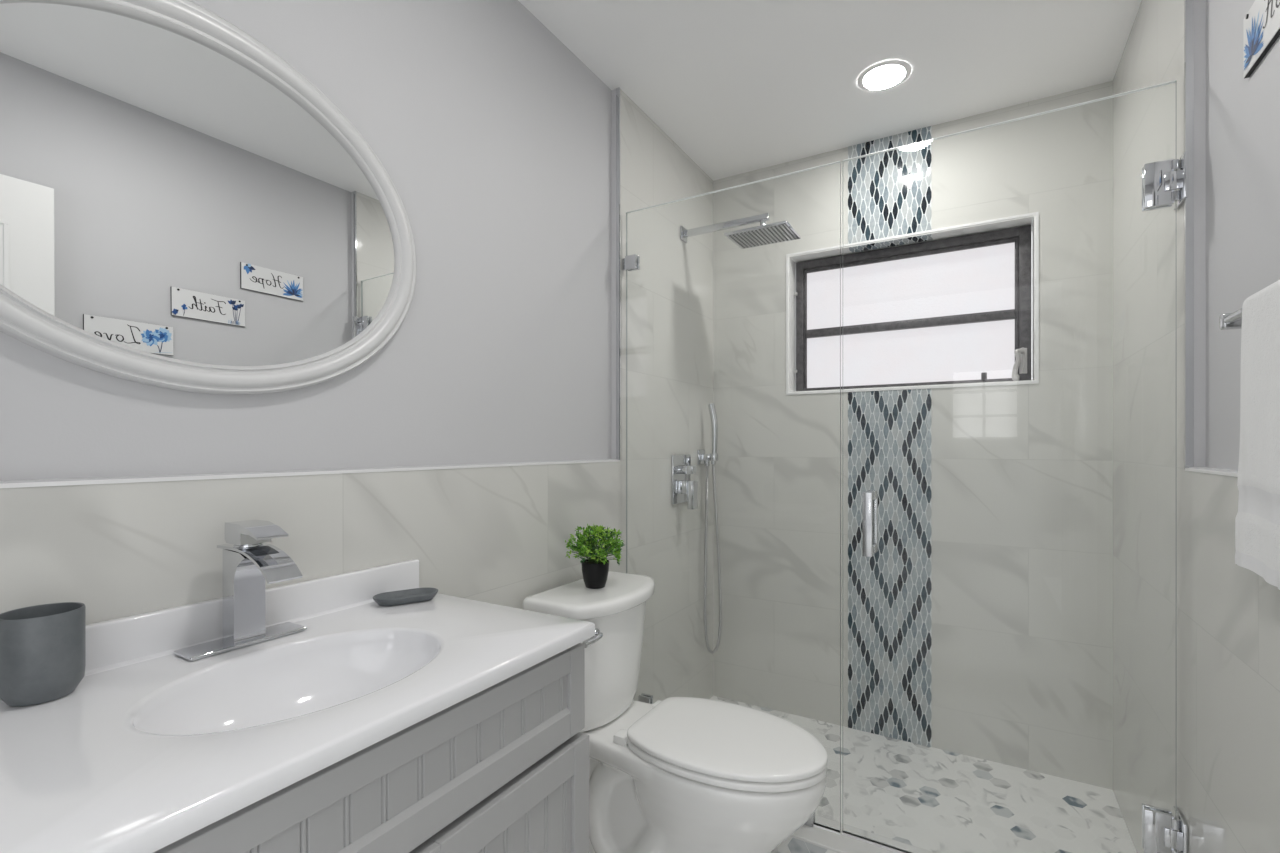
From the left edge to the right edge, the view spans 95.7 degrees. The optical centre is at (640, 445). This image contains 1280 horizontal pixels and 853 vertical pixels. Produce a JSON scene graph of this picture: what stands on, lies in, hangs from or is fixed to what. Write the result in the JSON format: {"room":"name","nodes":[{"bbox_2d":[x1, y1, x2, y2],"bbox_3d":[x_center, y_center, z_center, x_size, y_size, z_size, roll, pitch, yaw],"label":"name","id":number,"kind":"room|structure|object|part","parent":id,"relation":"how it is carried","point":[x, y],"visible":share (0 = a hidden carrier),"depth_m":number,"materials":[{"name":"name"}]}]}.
{"room":"bathroom","nodes":[
{"label":"bathroom","id":0,"kind":"room"},
{"bbox_2d":[0,0,712,702],"bbox_3d":[-0.372,-0.007,1.710,0.120,2.575,3.070,0,0,30],"label":"wall","id":1,"kind":"structure","parent":0,"point":[496,142],"depth_m":1.50,"materials":[{"name":"grey paint"}]},
{"bbox_2d":[0,0,416,393],"bbox_3d":[-0.739,-0.419,1.002,0.032,0.656,0.831,0,0,30],"label":"oval mirror","id":2,"kind":"object","parent":1,"relation":"attached to","point":[182,208],"visible":1,"depth_m":0.96,"materials":[{"name":"mirror"}]},
{"bbox_2d":[85,559,418,675],"bbox_3d":[-0.713,0.294,0.985,0.028,0.068,0.799,0,0,30],"label":"backsplash","id":3,"kind":"structure","parent":1,"relation":"attached to","point":[128,640],"depth_m":0.97,"materials":[{"name":"white stone"}]},
{"bbox_2d":[0,460,619,487],"bbox_3d":[-0.558,0.054,1.279,0.006,0.006,1.899,0,0,30],"label":"trim","id":4,"kind":"structure","parent":1,"relation":"attached to","point":[108,481],"depth_m":1.02,"materials":[{"name":"white paint"}]},
{"bbox_2d":[616,87,619,459],"bbox_3d":[-0.081,-0.621,2.099,0.014,1.347,0.006,0,0,30],"label":"trim","id":5,"kind":"structure","parent":1,"relation":"attached to","point":[618,88],"depth_m":2.09,"materials":[{"name":"silver metal"}]},
{"bbox_2d":[671,455,697,509],"bbox_3d":[0.208,0.155,2.499,0.080,0.231,0.174,0,0,30],"label":"shower valve","id":6,"kind":"object","parent":1,"relation":"attached to","point":[683,489],"visible":1,"depth_m":2.47,"materials":[{"name":"silver metal"}]},
{"bbox_3d":[0.178,0.143,2.517,0.010,0.208,0.174,0,0,30],"label":"valve plate","id":7,"kind":"part","parent":6,"relation":"part of","materials":[{"name":"silver metal"}]},
{"bbox_3d":[0.200,0.102,2.475,0.070,0.038,0.038,0,0,30],"label":"diverter knob","id":8,"kind":"part","parent":6,"relation":"part of","materials":[{"name":"silver metal"}]},
{"bbox_3d":[0.205,0.209,2.484,0.070,0.122,0.060,0,0,30],"label":"lever handle","id":9,"kind":"part","parent":6,"relation":"part of","materials":[{"name":"silver metal"}]},
{"bbox_2d":[697,403,721,653],"bbox_3d":[0.322,0.385,2.684,0.090,1.160,0.089,0,0,30],"label":"shower","id":10,"kind":"object","parent":1,"relation":"attached to","point":[702,458],"visible":1,"depth_m":2.67,"materials":[{"name":"silver metal"}]},
{"bbox_2d":[680,213,800,248],"bbox_3d":[0.397,-0.901,2.417,0.490,0.110,0.200,0,0,30],"label":"shower head","id":11,"kind":"object","parent":1,"relation":"attached to","point":[764,234],"visible":1,"depth_m":2.37},
{"bbox_3d":[0.357,-0.927,2.441,0.380,0.026,0.022,0,0,30],"label":"shower arm","id":12,"kind":"part","parent":11,"relation":"part of","materials":[{"name":"silver metal"}]},
{"bbox_3d":[0.498,-0.855,2.358,0.256,0.010,0.200,0,0,30],"label":"head plate","id":13,"kind":"part","parent":11,"relation":"part of","materials":[{"name":"silver metal"}]},
{"bbox_2d":[518,0,1141,180],"bbox_3d":[0.344,-1.325,1.288,1.782,0.060,3.070,0,0,30],"label":"ceiling","id":14,"kind":"structure","parent":0,"point":[739,86],"depth_m":1.95,"materials":[{"name":"white paint"}]},
{"bbox_2d":[857,60,911,91],"bbox_3d":[0.854,-1.292,2.030,0.175,0.005,0.175,0,0,30],"label":"recessed light","id":15,"kind":"object","parent":14,"relation":"in","point":[885,75],"visible":1,"depth_m":2.02,"materials":[{"name":"white paint"}]},
{"bbox_2d":[863,65,904,88],"bbox_3d":[0.854,-1.291,2.030,0.137,0.001,0.137,0,0,30],"label":"diffuser","id":16,"kind":"object","parent":15,"relation":"attached to","point":[875,76],"depth_m":2.03,"materials":[{"name":"white plastic"}]},
{"bbox_2d":[713,81,1112,789],"bbox_3d":[1.065,-0.007,2.527,1.530,2.575,0.204,0,0,30],"label":"wall","id":17,"kind":"structure","parent":0,"point":[979,624],"depth_m":2.35,"materials":[{"name":"stone"}]},
{"bbox_2d":[794,225,1030,390],"bbox_3d":[1.120,-0.552,2.478,0.918,0.607,0.092,0,0,30],"label":"window","id":18,"kind":"structure","parent":17,"relation":"in","point":[955,310],"depth_m":2.46,"materials":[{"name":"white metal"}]},
{"bbox_3d":[1.127,-0.518,2.493,0.814,0.036,0.044,0,0,30],"label":"meeting rail","id":19,"kind":"part","parent":18,"relation":"part of","materials":[{"name":"grey metal"}]},
{"bbox_3d":[1.129,-0.670,2.498,0.814,0.268,0.008,0,0,30],"label":"pane","id":20,"kind":"part","parent":18,"relation":"part of","materials":[{"name":"grey glass"}]},
{"bbox_3d":[1.129,-0.383,2.498,0.814,0.234,0.008,0,0,30],"label":"pane","id":21,"kind":"part","parent":18,"relation":"part of","materials":[{"name":"grey glass"}]},
{"bbox_3d":[1.471,-0.315,2.245,0.059,0.131,0.030,0,0,-10],"label":"crank handle","id":22,"kind":"part","parent":18,"relation":"part of","materials":[{"name":"grey"}]},
{"bbox_3d":[1.076,-0.553,2.405,0.952,0.641,0.005,0,0,30],"label":"edge trim","id":23,"kind":"part","parent":17,"relation":"part of","materials":[{"name":"white paint"}]},
{"bbox_2d":[710,696,1136,852],"bbox_3d":[0.818,1.250,2.107,1.530,0.060,0.778,0,0,30],"label":"floor","id":24,"kind":"structure","parent":0,"point":[935,800],"depth_m":1.99,"materials":[{"name":"white tile"}]},
{"bbox_2d":[1113,0,1279,852],"bbox_3d":[1.055,-0.007,0.870,0.132,2.575,3.070,0,0,30],"label":"wall","id":25,"kind":"structure","parent":0,"point":[1228,615],"depth_m":1.31,"materials":[{"name":"grey paint"}]},
{"bbox_2d":[843,80,1187,852],"bbox_3d":[0.928,0.153,1.531,0.756,2.002,0.106,0,0,30],"label":"glass shower door","id":26,"kind":"structure","parent":25,"relation":"attached to","point":[1165,182],"depth_m":1.35,"materials":[{"name":"clear"}]},
{"bbox_3d":[0.668,0.223,1.684,0.026,0.182,0.106,0,0,30],"label":"pull handle","id":27,"kind":"part","parent":26,"relation":"part of","materials":[{"name":"silver metal"}]},
{"bbox_3d":[1.251,0.907,1.341,0.008,0.103,0.084,0,0,30],"label":"wall plate","id":28,"kind":"part","parent":26,"relation":"part of","materials":[{"name":"silver metal"}]},
{"bbox_3d":[1.251,-0.611,1.341,0.008,0.103,0.084,0,0,30],"label":"wall plate","id":29,"kind":"part","parent":26,"relation":"part of","materials":[{"name":"silver metal"}]},
{"bbox_2d":[1185,0,1193,467],"bbox_3d":[1.248,-0.621,1.318,0.014,1.347,0.006,0,0,30],"label":"trim","id":30,"kind":"structure","parent":25,"relation":"attached to","point":[1189,4],"depth_m":1.31,"materials":[{"name":"silver metal"}]},
{"bbox_2d":[1185,468,1237,476],"bbox_3d":[0.763,0.054,0.502,0.006,0.006,1.899,0,0,30],"label":"trim","id":31,"kind":"structure","parent":25,"relation":"attached to","point":[1186,469],"depth_m":1.16,"materials":[{"name":"white paint"}]},
{"bbox_2d":[1219,308,1241,329],"bbox_3d":[0.967,-0.231,0.835,0.050,0.036,0.572,0,0,30],"label":"towel bar","id":32,"kind":"object","parent":25,"relation":"attached to","point":[1227,321],"visible":0.34,"depth_m":1.06,"materials":[{"name":"silver metal"}]},
{"bbox_3d":[0.953,-0.232,0.843,0.016,0.016,0.530,0,0,30],"label":"rail","id":33,"kind":"part","parent":32,"relation":"part of","materials":[{"name":"silver metal"}]},
{"bbox_2d":[1235,280,1279,589],"bbox_3d":[0.929,-0.023,0.814,0.052,0.455,0.347,0,0,30],"label":"towel","id":34,"kind":"object","parent":32,"relation":"hanging from","point":[1257,520],"visible":1,"depth_m":0.90,"materials":[{"name":"white fabric"}]},
{"bbox_2d":[1243,0,1279,78],"bbox_3d":[1.074,-0.749,0.980,0.011,0.112,0.262,0,0,30],"label":"plaque","id":35,"kind":"object","parent":25,"relation":"attached to","point":[1261,24],"visible":1,"depth_m":1.03,"materials":[{"name":"white wood"}]},
{"bbox_2d":[1243,9,1262,70],"bbox_3d":[1.113,-0.743,1.053,0.001,0.083,0.090,0,0,30],"label":"print","id":36,"kind":"object","parent":35,"relation":"attached to","point":[1253,23],"depth_m":1.05,"materials":[{"name":"blue paint"}]},
{"bbox_3d":[-0.639,1.250,-0.372,1.730,0.060,4.711,0,0,30],"label":"floor","id":37,"kind":"structure","parent":0,"visible":0},
{"bbox_2d":[154,643,588,852],"bbox_3d":[-0.505,0.787,0.868,0.492,0.866,0.784,0,0,30],"label":"vanity cabinet","id":38,"kind":"object","parent":37,"relation":"on","point":[504,768],"visible":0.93,"depth_m":0.83,"materials":[{"name":"grey paint"}]},
{"bbox_2d":[0,559,594,852],"bbox_3d":[-0.506,0.362,0.863,0.508,0.203,0.799,0,0,30],"label":"countertop","id":39,"kind":"structure","parent":38,"relation":"on","point":[153,747],"depth_m":0.80,"materials":[{"name":"white stone"}]},
{"bbox_2d":[0,602,85,706],"bbox_3d":[-0.782,0.271,0.757,0.083,0.112,0.083,0,0,30],"label":"tumbler","id":40,"kind":"object","parent":39,"relation":"on","point":[43,647],"visible":1,"depth_m":0.73,"materials":[{"name":"grey ceramic"}]},
{"bbox_2d":[173,519,306,660],"bbox_3d":[-0.623,0.227,0.946,0.162,0.201,0.177,0,0,30],"label":"waterfall faucet","id":41,"kind":"object","parent":39,"relation":"on","point":[248,561],"visible":1,"depth_m":0.95,"materials":[{"name":"silver metal"}]},
{"bbox_3d":[-0.662,0.324,0.969,0.060,0.007,0.177,0,0,30],"label":"deck plate","id":42,"kind":"part","parent":41,"relation":"part of","materials":[{"name":"silver metal"}]},
{"bbox_3d":[-0.630,0.143,0.950,0.102,0.034,0.047,0,0,30],"label":"lever handle","id":43,"kind":"part","parent":41,"relation":"part of","materials":[{"name":"silver metal"}]},
{"bbox_3d":[-0.623,0.188,0.946,0.162,0.046,0.051,0,0,30],"label":"spout","id":44,"kind":"part","parent":41,"relation":"part of","materials":[{"name":"silver metal"}]},
{"bbox_2d":[373,587,437,605],"bbox_3d":[-0.493,0.319,1.222,0.130,0.016,0.069,0,0,-34],"label":"soap dish","id":45,"kind":"object","parent":39,"relation":"on","point":[400,597],"visible":1,"depth_m":1.22,"materials":[{"name":"grey ceramic"}]},
{"bbox_3d":[-0.310,0.445,0.752,0.006,0.070,0.692,0,0,30],"label":"beadboard panel","id":46,"kind":"part","parent":38,"relation":"part of","materials":[{"name":"grey paint"}]},
{"bbox_3d":[-0.205,0.830,0.919,0.026,0.581,0.392,0,0,30],"label":"door","id":47,"kind":"part","parent":38,"relation":"part of","materials":[{"name":"grey paint"}]},
{"bbox_3d":[-0.203,0.826,0.918,0.006,0.469,0.300,0,0,30],"label":"beadboard panel","id":48,"kind":"part","parent":38,"relation":"part of","materials":[{"name":"grey paint"}]},
{"bbox_2d":[523,571,827,852],"bbox_3d":[0.109,0.822,1.594,0.784,0.797,0.446,0,0,30],"label":"toilet","id":49,"kind":"object","parent":37,"relation":"on","point":[672,774],"visible":0.94,"depth_m":1.52,"materials":[{"name":"white ceramic"}]},
{"bbox_3d":[-0.116,0.443,1.733,0.255,0.040,0.435,0,0,30],"label":"tank lid","id":50,"kind":"part","parent":49,"relation":"part of","materials":[{"name":"white ceramic"}]},
{"bbox_3d":[-0.133,0.505,1.530,0.051,0.028,0.090,0,0,30],"label":"flush lever","id":51,"kind":"part","parent":49,"relation":"part of","materials":[{"name":"silver metal"}]},
{"bbox_2d":[565,524,623,588],"bbox_3d":[-0.137,0.328,1.737,0.187,0.191,0.188,0,0,30],"label":"potted plant","id":52,"kind":"object","parent":49,"relation":"on","point":[595,569],"visible":1,"depth_m":1.71,"materials":[{"name":"green plant"}]},
{"bbox_3d":[-0.135,0.384,1.738,0.084,0.078,0.084,0,0,30],"label":"pot","id":53,"kind":"part","parent":52,"relation":"part of","materials":[{"name":"black"}]},
{"bbox_3d":[-0.121,0.627,1.736,0.223,0.344,0.406,0,0,30],"label":"tank","id":54,"kind":"part","parent":49,"relation":"part of","materials":[{"name":"white ceramic"}]},
{"bbox_3d":[0.125,1.011,1.591,0.749,0.419,0.359,0,0,30],"label":"bowl","id":55,"kind":"part","parent":49,"relation":"part of","materials":[{"name":"white ceramic"}]},
{"bbox_3d":[0.234,0.790,1.527,0.498,0.018,0.362,0,0,30],"label":"seat","id":56,"kind":"part","parent":49,"relation":"part of","materials":[{"name":"white plastic"}]},
{"bbox_3d":[0.234,0.765,1.527,0.501,0.020,0.366,0,0,30],"label":"lid","id":57,"kind":"part","parent":49,"relation":"part of","materials":[{"name":"white plastic"}]},
{"bbox_2d":[774,815,933,852],"bbox_3d":[0.588,1.217,1.715,1.530,0.126,0.131,0,0,30],"label":"shower curb","id":58,"kind":"object","parent":37,"relation":"on","point":[807,839],"depth_m":1.70,"materials":[{"name":"stone"}]},
{"bbox_2d":[622,161,840,834],"bbox_3d":[0.265,0.153,1.920,0.766,2.002,0.030,0,0,30],"label":"fixed glass panel","id":59,"kind":"object","parent":58,"relation":"on","point":[630,262],"visible":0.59,"depth_m":1.83,"materials":[{"name":"clear glass"}]}
]}

